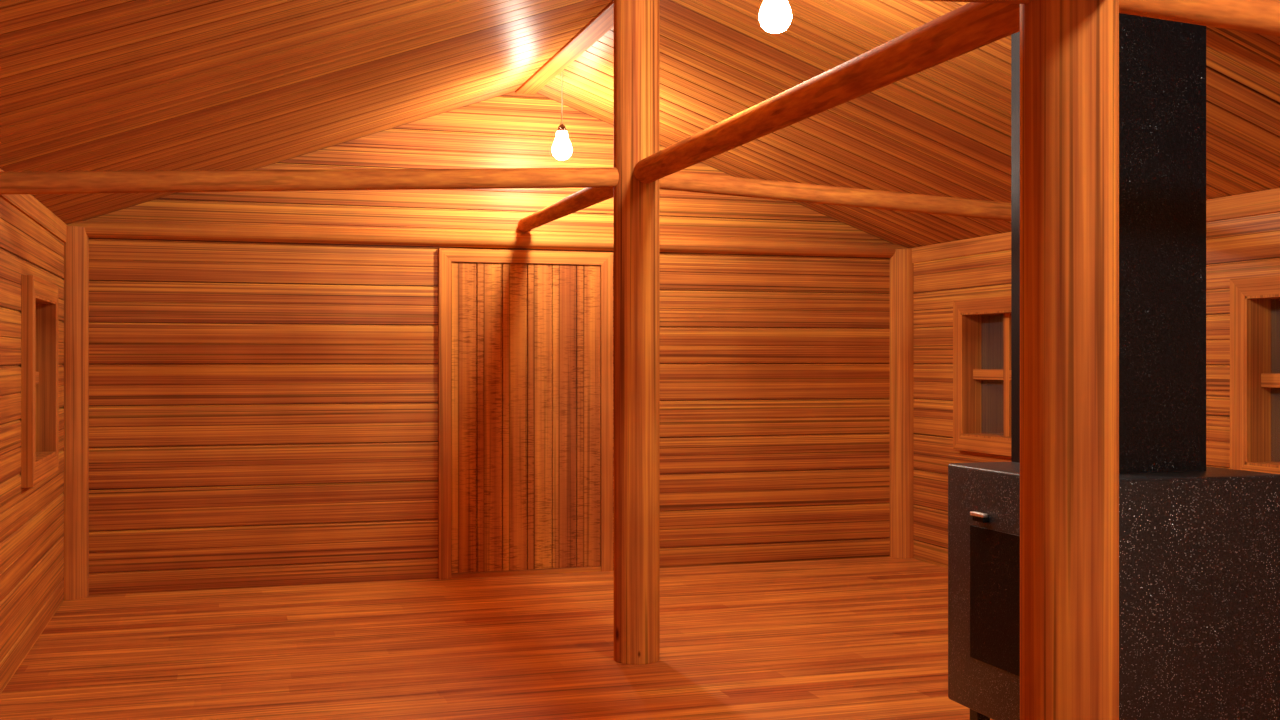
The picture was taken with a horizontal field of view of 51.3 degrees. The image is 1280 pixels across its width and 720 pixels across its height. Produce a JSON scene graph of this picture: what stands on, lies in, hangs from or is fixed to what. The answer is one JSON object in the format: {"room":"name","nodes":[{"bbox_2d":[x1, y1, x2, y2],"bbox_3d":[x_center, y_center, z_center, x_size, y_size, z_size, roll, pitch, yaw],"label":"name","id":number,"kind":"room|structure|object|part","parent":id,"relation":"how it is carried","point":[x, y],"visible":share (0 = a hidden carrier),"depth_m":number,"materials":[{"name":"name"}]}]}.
{"room":"log cabin interior","nodes":[
{"label":"log cabin interior","id":0,"kind":"room"},
{"bbox_2d":[0,197,63,693],"bbox_3d":[-2.240,0.315,3.640,0.250,2.270,9.882,0,0,-17],"label":"wall","id":1,"kind":"structure","parent":0,"point":[31,518],"depth_m":6.37,"materials":[{"name":"brown wood"}]},
{"bbox_2d":[0,169,66,242],"bbox_3d":[-2.098,-0.763,3.627,0.014,0.110,9.272,0,0,-17],"label":"trim","id":2,"kind":"structure","parent":1,"relation":"attached to","point":[27,204],"depth_m":6.85,"materials":[{"name":"brown wood"}]},
{"bbox_2d":[21,275,58,487],"bbox_3d":[-3.213,0.102,6.824,0.320,1.016,1.030,0,0,-17],"label":"window","id":3,"kind":"structure","parent":1,"relation":"in","point":[39,297],"depth_m":6.83,"materials":[{"name":"brown wood"}]},
{"bbox_3d":[-2.946,0.102,6.420,0.050,1.016,0.100,0,0,-17],"label":"casing","id":4,"kind":"part","parent":3,"relation":"part of","materials":[{"name":"brown wood"}]},
{"bbox_3d":[-3.084,0.560,6.864,0.050,0.100,1.030,0,0,-17],"label":"casing","id":5,"kind":"part","parent":3,"relation":"part of","materials":[{"name":"brown wood"}]},
{"bbox_3d":[-3.084,-0.361,6.864,0.050,0.090,1.030,0,0,-17],"label":"casing","id":6,"kind":"part","parent":3,"relation":"part of","materials":[{"name":"brown wood"}]},
{"bbox_3d":[-3.222,0.102,7.308,0.050,1.016,0.100,0,0,-17],"label":"casing","id":7,"kind":"part","parent":3,"relation":"part of","materials":[{"name":"brown wood"}]},
{"bbox_2d":[64,226,88,599],"bbox_3d":[-3.432,0.320,8.115,0.128,2.260,0.128,0,0,-17],"label":"trim","id":8,"kind":"structure","parent":1,"relation":"attached to","point":[76,247],"depth_m":8.07,"materials":[{"name":"brown wood"}]},
{"bbox_2d":[85,91,891,595],"bbox_3d":[-0.813,-0.192,9.127,5.731,3.284,0.250,0,0,-17],"label":"wall","id":9,"kind":"structure","parent":0,"point":[262,414],"depth_m":8.75,"materials":[{"name":"brown wood"}]},
{"bbox_2d":[67,221,908,257],"bbox_3d":[-0.766,-0.803,8.978,5.731,0.102,0.062,0,0,-17],"label":"trim","id":10,"kind":"structure","parent":9,"relation":"attached to","point":[93,229],"depth_m":8.80,"materials":[{"name":"brown wood"}]},
{"bbox_2d":[438,248,612,579],"bbox_3d":[-0.763,0.356,8.998,1.195,2.188,0.044,0,0,-17],"label":"door","id":11,"kind":"structure","parent":9,"relation":"in","point":[545,330],"depth_m":8.98,"materials":[{"name":"brown wood"}]},
{"bbox_3d":[-1.293,0.356,8.829,0.082,2.188,0.034,0,0,-17],"label":"casing","id":12,"kind":"part","parent":11,"relation":"part of","materials":[{"name":"brown wood"}]},
{"bbox_3d":[-0.762,-0.695,8.994,1.195,0.086,0.034,0,0,-17],"label":"casing","id":13,"kind":"part","parent":11,"relation":"part of","materials":[{"name":"brown wood"}]},
{"bbox_3d":[-0.230,0.356,9.159,0.082,2.188,0.034,0,0,-17],"label":"casing","id":14,"kind":"part","parent":11,"relation":"part of","materials":[{"name":"brown wood"}]},
{"bbox_2d":[0,557,992,719],"bbox_3d":[0.616,1.510,4.527,6.231,0.120,9.882,0,0,-17],"label":"floor","id":15,"kind":"structure","parent":0,"point":[856,638],"depth_m":6.58,"materials":[{"name":"brown wood"}]},
{"bbox_2d":[614,0,659,664],"bbox_3d":[-0.017,-0.173,6.450,0.223,3.246,0.223,0,0,-17],"label":"wooden post","id":16,"kind":"object","parent":15,"relation":"on","point":[636,22],"visible":0.98,"depth_m":6.35,"materials":[{"name":"brown wood"}]},
{"bbox_2d":[0,167,618,193],"bbox_3d":[-1.416,-0.812,6.016,2.737,0.229,0.095,0,0,-17],"label":"tie beam","id":17,"kind":"structure","parent":16,"relation":"attached to","point":[33,182],"depth_m":5.94,"materials":[{"name":"brown wood"}]},
{"bbox_2d":[518,2,1019,231],"bbox_3d":[0.590,-0.886,4.519,0.129,0.144,9.383,0,0,-17],"label":"ceiling beam","id":18,"kind":"structure","parent":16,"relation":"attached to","point":[971,26],"depth_m":4.28,"materials":[{"name":"brown wood"}]},
{"bbox_2d":[659,172,1010,220],"bbox_3d":[1.415,-0.812,6.895,2.804,0.228,0.095,0,0,-17],"label":"tie beam","id":19,"kind":"structure","parent":16,"relation":"attached to","point":[678,181],"depth_m":6.72,"materials":[{"name":"brown wood"}]},
{"bbox_2d":[1020,0,1118,719],"bbox_3d":[1.011,-0.173,3.141,0.223,3.246,0.223,0,0,15],"label":"wooden post","id":20,"kind":"object","parent":15,"relation":"on","point":[1069,49],"visible":1,"depth_m":3.04,"materials":[{"name":"brown wood"}]},
{"bbox_2d":[921,0,1031,3],"bbox_3d":[-0.389,-0.812,2.707,2.737,0.228,0.095,0,0,-17],"label":"tie beam","id":21,"kind":"structure","parent":20,"relation":"attached to","point":[978,1],"depth_m":3.08,"materials":[{"name":"brown wood"}]},
{"bbox_2d":[1119,0,1279,36],"bbox_3d":[2.443,-0.812,3.585,2.804,0.228,0.095,0,0,-17],"label":"tie beam","id":22,"kind":"structure","parent":20,"relation":"attached to","point":[1252,16],"depth_m":3.23,"materials":[{"name":"brown wood"}]},
{"bbox_2d":[948,13,1279,719],"bbox_3d":[1.644,-0.042,4.723,0.862,2.984,0.786,0,0,-17],"label":"wood stove","id":23,"kind":"object","parent":15,"relation":"on","point":[1199,544],"visible":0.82,"depth_m":4.54,"materials":[{"name":"metal"}]},
{"bbox_3d":[1.202,0.548,4.730,0.022,0.013,0.085,0,0,-17],"label":"handle","id":24,"kind":"part","parent":23,"relation":"part of","materials":[{"name":"metal"}]},
{"bbox_3d":[1.243,1.357,4.873,0.054,0.187,0.054,0,0,-17],"label":"leg","id":25,"kind":"part","parent":23,"relation":"part of","materials":[{"name":"metal"}]},
{"bbox_3d":[1.264,0.836,4.605,0.007,0.477,0.452,0,0,-17],"label":"firebox door","id":26,"kind":"part","parent":23,"relation":"part of","materials":[{"name":"clear glass"}]},
{"bbox_2d":[0,0,1279,247],"bbox_3d":[0.616,-1.329,4.527,6.576,1.317,9.882,0,0,-17],"label":"ceiling","id":27,"kind":"structure","parent":0,"point":[86,85],"depth_m":6.44,"materials":[{"name":"brown wood"}]},
{"bbox_2d":[516,0,613,93],"bbox_3d":[0.616,-1.812,4.527,0.136,0.028,9.382,0,0,-17],"label":"ridge beam","id":28,"kind":"structure","parent":27,"relation":"attached to","point":[603,22],"depth_m":7.74,"materials":[{"name":"brown wood"}]},
{"bbox_2d":[552,72,571,159],"bbox_3d":[-0.486,-1.522,8.310,0.125,0.549,0.125,0,0,-17],"label":"bulb","id":29,"kind":"object","parent":28,"relation":"hanging from","point":[561,149],"visible":1,"depth_m":8.28,"materials":[{"name":"white glass"}]},
{"bbox_2d":[558,124,565,130],"bbox_3d":[-0.486,-1.447,8.310,0.055,0.047,0.055,0,0,-17],"label":"socket","id":30,"kind":"object","parent":29,"relation":"attached to","point":[561,127],"depth_m":8.29,"materials":[{"name":"brown metal"}]},
{"bbox_3d":[-0.486,-1.335,8.310,0.125,0.176,0.125,0,0,-17],"label":"bulb glass","id":31,"kind":"part","parent":29,"relation":"part of","materials":[{"name":"white glass"}]},
{"bbox_3d":[-0.486,-1.633,8.310,0.006,0.326,0.006,0,0,-17],"label":"cord","id":32,"kind":"part","parent":29,"relation":"part of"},
{"bbox_2d":[759,0,791,32],"bbox_3d":[0.516,-1.522,5.082,0.125,0.549,0.125,0,0,-17],"label":"bulb","id":33,"kind":"object","parent":28,"relation":"hanging from","point":[775,16],"visible":1,"depth_m":5.04,"materials":[{"name":"white glass"}]},
{"bbox_2d":[909,212,1279,567],"bbox_3d":[3.471,0.315,5.414,0.250,2.270,9.882,0,0,-17],"label":"wall","id":34,"kind":"structure","parent":0,"point":[1246,246],"depth_m":9.07,"materials":[{"name":"brown wood"}]},
{"bbox_2d":[890,249,913,558],"bbox_3d":[1.919,0.320,9.777,0.128,2.260,0.128,0,0,-17],"label":"trim","id":35,"kind":"structure","parent":34,"relation":"attached to","point":[901,265],"depth_m":9.74,"materials":[{"name":"brown wood"}]},
{"bbox_2d":[953,296,1010,455],"bbox_3d":[2.446,0.102,8.665,0.320,1.016,1.030,0,0,-17],"label":"window","id":36,"kind":"structure","parent":34,"relation":"in","point":[994,437],"depth_m":9.02,"materials":[{"name":"brown wood"}]},
{"bbox_3d":[2.179,0.102,9.069,0.050,1.016,0.100,0,0,-17],"label":"casing","id":37,"kind":"part","parent":36,"relation":"part of","materials":[{"name":"brown wood"}]},
{"bbox_3d":[2.317,0.560,8.625,0.050,0.100,1.030,0,0,-17],"label":"casing","id":38,"kind":"part","parent":36,"relation":"part of","materials":[{"name":"brown wood"}]},
{"bbox_3d":[2.317,-0.361,8.625,0.050,0.090,1.030,0,0,-17],"label":"casing","id":39,"kind":"part","parent":36,"relation":"part of","materials":[{"name":"brown wood"}]},
{"bbox_2d":[911,188,1279,262],"bbox_3d":[3.362,-0.763,5.322,0.014,0.110,9.272,0,0,-17],"label":"trim","id":40,"kind":"structure","parent":34,"relation":"attached to","point":[1266,201],"depth_m":6.80,"materials":[{"name":"brown wood"}]},
{"bbox_2d":[1230,275,1279,473],"bbox_3d":[3.229,0.104,6.144,0.320,1.011,1.050,0,0,-17],"label":"window","id":41,"kind":"structure","parent":34,"relation":"in","point":[1252,380],"depth_m":6.52,"materials":[{"name":"brown wood"}]},
{"bbox_3d":[2.959,0.104,6.558,0.050,1.011,0.100,0,0,-17],"label":"casing","id":42,"kind":"part","parent":41,"relation":"part of","materials":[{"name":"brown wood"}]},
{"bbox_3d":[3.100,-0.356,6.104,0.050,0.090,1.050,0,0,-17],"label":"casing","id":43,"kind":"part","parent":41,"relation":"part of","materials":[{"name":"brown wood"}]},
{"bbox_3d":[3.100,0.560,6.104,0.050,0.100,1.050,0,0,-17],"label":"casing","id":44,"kind":"part","parent":41,"relation":"part of","materials":[{"name":"brown wood"}]}
]}

